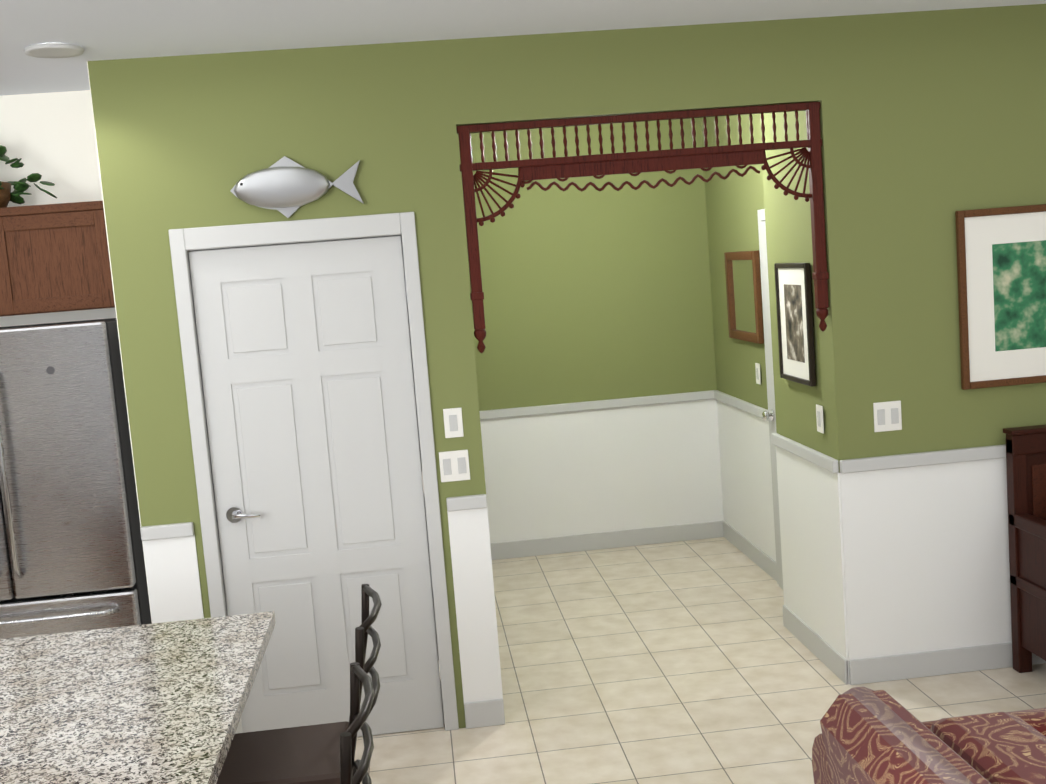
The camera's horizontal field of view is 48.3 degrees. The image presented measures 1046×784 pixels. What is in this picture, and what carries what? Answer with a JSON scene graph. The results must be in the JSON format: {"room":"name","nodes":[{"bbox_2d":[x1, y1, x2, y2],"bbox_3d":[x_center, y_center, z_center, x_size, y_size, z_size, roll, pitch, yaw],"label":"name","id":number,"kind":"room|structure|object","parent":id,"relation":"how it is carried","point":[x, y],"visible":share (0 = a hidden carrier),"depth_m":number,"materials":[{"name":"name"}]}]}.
{"room":"kitchen","nodes":[
{"label":"kitchen","id":0,"kind":"room"},
{"bbox_2d":[0,4,1045,727],"bbox_3d":[1.144,0.144,2.574,9.940,2.810,10.320,-5,6,-5],"label":"wall","id":1,"kind":"structure","parent":0,"point":[932,122],"depth_m":4.82,"materials":[{"name":"green paint"}]},
{"bbox_2d":[0,207,15,316],"bbox_3d":[-2.422,-0.529,4.961,0.557,0.440,0.347,-5,6,-5],"label":"upper cabinet","id":2,"kind":"object","parent":1,"relation":"attached to","point":[7,297],"depth_m":4.82,"materials":[{"name":"brown wood"}]},
{"bbox_2d":[0,145,56,207],"bbox_3d":[-2.309,-0.919,4.935,0.640,0.308,0.287,-5,6,-5],"label":"plant","id":3,"kind":"object","parent":2,"relation":"on","point":[20,187],"visible":0.98,"depth_m":4.93,"materials":[{"name":"green plant"}]},
{"bbox_2d":[4,200,114,314],"bbox_3d":[-1.991,-0.567,5.000,0.563,0.440,0.347,-5,6,-5],"label":"upper cabinet","id":4,"kind":"object","parent":1,"relation":"attached to","point":[54,257],"depth_m":4.84,"materials":[{"name":"brown wood"}]},
{"bbox_2d":[140,523,195,623],"bbox_3d":[-1.531,0.995,5.040,0.026,0.985,0.688,-5,6,-5],"label":"wainscoting","id":5,"kind":"structure","parent":1,"relation":"attached to","point":[165,549],"depth_m":4.69,"materials":[{"name":"white"}]},
{"bbox_2d":[231,156,363,217],"bbox_3d":[-0.888,-0.806,4.566,0.510,0.240,0.051,-5,6,-5],"label":"fish sculpture","id":6,"kind":"object","parent":1,"relation":"attached to","point":[286,187],"visible":0.98,"depth_m":4.55,"materials":[{"name":"grey metal"}]},
{"bbox_2d":[168,212,458,730],"bbox_3d":[-0.833,0.383,4.778,0.960,2.150,0.135,-5,6,-5],"label":"door frame","id":7,"kind":"structure","parent":1,"relation":"attached to","point":[184,242],"depth_m":4.66,"materials":[{"name":"grey wood"}]},
{"bbox_2d":[189,236,443,736],"bbox_3d":[-0.820,0.430,4.738,0.848,2.055,0.099,-5,6,-5],"label":"pantry door","id":8,"kind":"structure","parent":1,"relation":"in","point":[307,373],"depth_m":4.74,"materials":[{"name":"grey"}]},
{"bbox_2d":[443,408,463,437],"bbox_3d":[-0.284,0.126,4.749,0.075,0.120,0.009,-5,6,-5],"label":"light switch","id":9,"kind":"object","parent":1,"relation":"attached to","point":[453,423],"visible":1,"depth_m":4.75,"materials":[{"name":"white plastic"}]},
{"bbox_2d":[439,450,469,481],"bbox_3d":[-0.280,0.303,4.768,0.120,0.125,0.009,-5,6,-5],"label":"light switch","id":10,"kind":"object","parent":1,"relation":"attached to","point":[454,465],"visible":1,"depth_m":4.76,"materials":[{"name":"white plastic"}]},
{"bbox_2d":[460,390,719,565],"bbox_3d":[0.466,0.550,7.627,1.710,0.985,0.028,-5,6,-5],"label":"wainscoting","id":11,"kind":"structure","parent":1,"relation":"attached to","point":[634,471],"depth_m":7.63,"materials":[{"name":"white"}]},
{"bbox_2d":[456,102,828,352],"bbox_3d":[0.511,-0.659,4.781,1.496,0.946,0.052,-5,6,-5],"label":"decorative doorway fretwork","id":12,"kind":"object","parent":1,"relation":"attached to","point":[566,167],"visible":1,"depth_m":4.74,"materials":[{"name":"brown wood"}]},
{"bbox_2d":[712,390,771,576],"bbox_3d":[1.360,0.539,7.108,0.028,0.985,1.170,-5,6,-5],"label":"wainscoting","id":13,"kind":"structure","parent":1,"relation":"attached to","point":[739,425],"depth_m":7.17,"materials":[{"name":"white"}]},
{"bbox_2d":[724,250,763,343],"bbox_3d":[1.288,-0.560,6.809,0.030,0.520,0.620,-5,6,-5],"label":"mirror","id":14,"kind":"object","parent":1,"relation":"attached to","point":[744,295],"visible":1,"depth_m":6.78,"materials":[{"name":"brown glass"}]},
{"bbox_2d":[755,363,760,384],"bbox_3d":[1.344,-0.105,6.670,0.009,0.120,0.075,-5,6,-5],"label":"light switch","id":15,"kind":"object","parent":1,"relation":"attached to","point":[758,375],"visible":0.92,"depth_m":6.66,"materials":[{"name":"white plastic"}]},
{"bbox_2d":[757,209,778,583],"bbox_3d":[1.409,0.083,6.125,0.024,2.100,0.740,-5,6,-5],"label":"door frame","id":16,"kind":"structure","parent":1,"relation":"attached to","point":[761,215],"depth_m":6.45,"materials":[{"name":"grey"}]},
{"bbox_2d":[759,221,782,588],"bbox_3d":[1.374,0.117,6.125,0.094,2.030,0.610,-5,6,-5],"label":"hall door","id":17,"kind":"structure","parent":1,"relation":"in","point":[771,414],"depth_m":6.36,"materials":[{"name":"grey"}]},
{"bbox_2d":[774,263,815,386],"bbox_3d":[1.231,-0.314,5.283,0.025,0.540,0.430,-5,6,-5],"label":"picture","id":18,"kind":"object","parent":1,"relation":"attached to","point":[795,322],"visible":1,"depth_m":5.26,"materials":[{"name":"black"}]},
{"bbox_2d":[764,430,839,677],"bbox_3d":[1.322,0.733,5.406,0.034,0.985,0.830,-5,6,-5],"label":"wainscoting","id":19,"kind":"structure","parent":1,"relation":"attached to","point":[804,496],"depth_m":5.43,"materials":[{"name":"white"}]},
{"bbox_2d":[816,404,823,433],"bbox_3d":[1.295,0.117,5.087,0.009,0.120,0.075,-5,6,-5],"label":"light switch","id":20,"kind":"object","parent":1,"relation":"attached to","point":[819,418],"visible":0.96,"depth_m":5.07,"materials":[{"name":"white plastic"}]},
{"bbox_2d":[873,401,901,431],"bbox_3d":[1.543,0.103,4.928,0.120,0.125,0.009,-5,6,-5],"label":"light switch","id":21,"kind":"object","parent":1,"relation":"attached to","point":[887,416],"visible":1,"depth_m":4.92,"materials":[{"name":"white plastic"}]},
{"bbox_2d":[828,444,1045,684],"bbox_3d":[2.593,0.672,5.075,2.508,0.985,0.056,-5,6,-5],"label":"wainscoting","id":22,"kind":"structure","parent":1,"relation":"attached to","point":[894,568],"depth_m":5.01,"materials":[{"name":"white"}]},
{"bbox_2d":[955,204,1045,389],"bbox_3d":[2.144,-0.409,4.918,0.630,0.750,0.025,-5,6,-5],"label":"wall picture","id":23,"kind":"object","parent":1,"relation":"attached to","point":[1001,262],"visible":0.98,"depth_m":4.90,"materials":[{"name":"white"}]},
{"bbox_2d":[0,0,1045,95],"bbox_3d":[1.034,-1.278,2.414,9.940,0.060,10.320,-5,6,-5],"label":"ceiling","id":24,"kind":"structure","parent":0,"point":[96,30],"depth_m":4.24,"materials":[{"name":"white paint"}]},
{"bbox_2d":[24,43,84,57],"bbox_3d":[-1.681,-1.225,4.181,0.204,0.018,0.204,-5,6,-5],"label":"recessed light","id":25,"kind":"object","parent":24,"relation":"in","point":[54,50],"visible":1,"depth_m":4.16,"materials":[{"name":"grey plastic"}]},
{"bbox_2d":[354,537,1045,783],"bbox_3d":[1.254,1.566,2.734,9.940,0.060,10.320,-5,6,-5],"label":"floor","id":26,"kind":"structure","parent":0,"point":[689,662],"depth_m":5.10,"materials":[{"name":"tile"}]},
{"bbox_2d":[0,318,151,638],"bbox_3d":[-2.068,0.632,4.912,0.940,1.815,0.740,-5,6,-5],"label":"refrigerator","id":27,"kind":"object","parent":26,"relation":"on","point":[71,553],"visible":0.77,"depth_m":4.61,"materials":[{"name":"silver metal"}]},
{"bbox_2d":[232,707,244,739],"bbox_3d":[-1.266,1.332,2.376,1.084,0.870,2.294,-5,6,-5],"label":"kitchen island","id":28,"kind":"object","parent":26,"relation":"on","point":[241,730],"depth_m":3.51,"materials":[{"name":"white wood"}]},
{"bbox_2d":[0,631,79,718],"bbox_3d":[-1.528,0.899,2.306,0.620,0.040,2.440,-5,6,-5],"label":"island countertop","id":29,"kind":"structure","parent":28,"relation":"on","point":[23,660],"depth_m":3.29,"materials":[{"name":"grey stone"}]},
{"bbox_2d":[0,611,275,783],"bbox_3d":[-0.932,0.846,2.360,0.580,0.040,2.440,-5,6,-5],"label":"island countertop","id":30,"kind":"structure","parent":28,"relation":"on","point":[155,703],"depth_m":2.87,"materials":[{"name":"grey stone"}]},
{"bbox_2d":[216,584,381,783],"bbox_3d":[-0.584,1.100,3.098,0.510,1.067,0.452,-5,6,-5],"label":"bar stool","id":31,"kind":"object","parent":26,"relation":"on","point":[309,754],"visible":0.67,"depth_m":3.05,"materials":[{"name":"brown"}]},
{"bbox_2d":[340,662,374,783],"bbox_3d":[-0.519,1.168,2.445,0.510,1.067,0.452,-5,6,-5],"label":"bar stool","id":32,"kind":"object","parent":26,"relation":"on","point":[358,717],"visible":1,"depth_m":2.38,"materials":[{"name":"brown metal"}]},
{"bbox_2d":[812,686,1045,783],"bbox_3d":[1.337,1.202,1.850,1.010,0.845,2.380,-5,6,-5],"label":"sofa","id":33,"kind":"object","parent":26,"relation":"on","point":[868,736],"visible":1,"depth_m":2.56,"materials":[{"name":"red fabric"}]},
{"bbox_2d":[1003,425,1045,672],"bbox_3d":[2.742,0.654,4.789,1.280,1.060,0.575,-5,6,-5],"label":"wooden dresser","id":34,"kind":"object","parent":26,"relation":"on","point":[1026,467],"visible":0.98,"depth_m":4.92,"materials":[{"name":"brown wood"}]}
]}

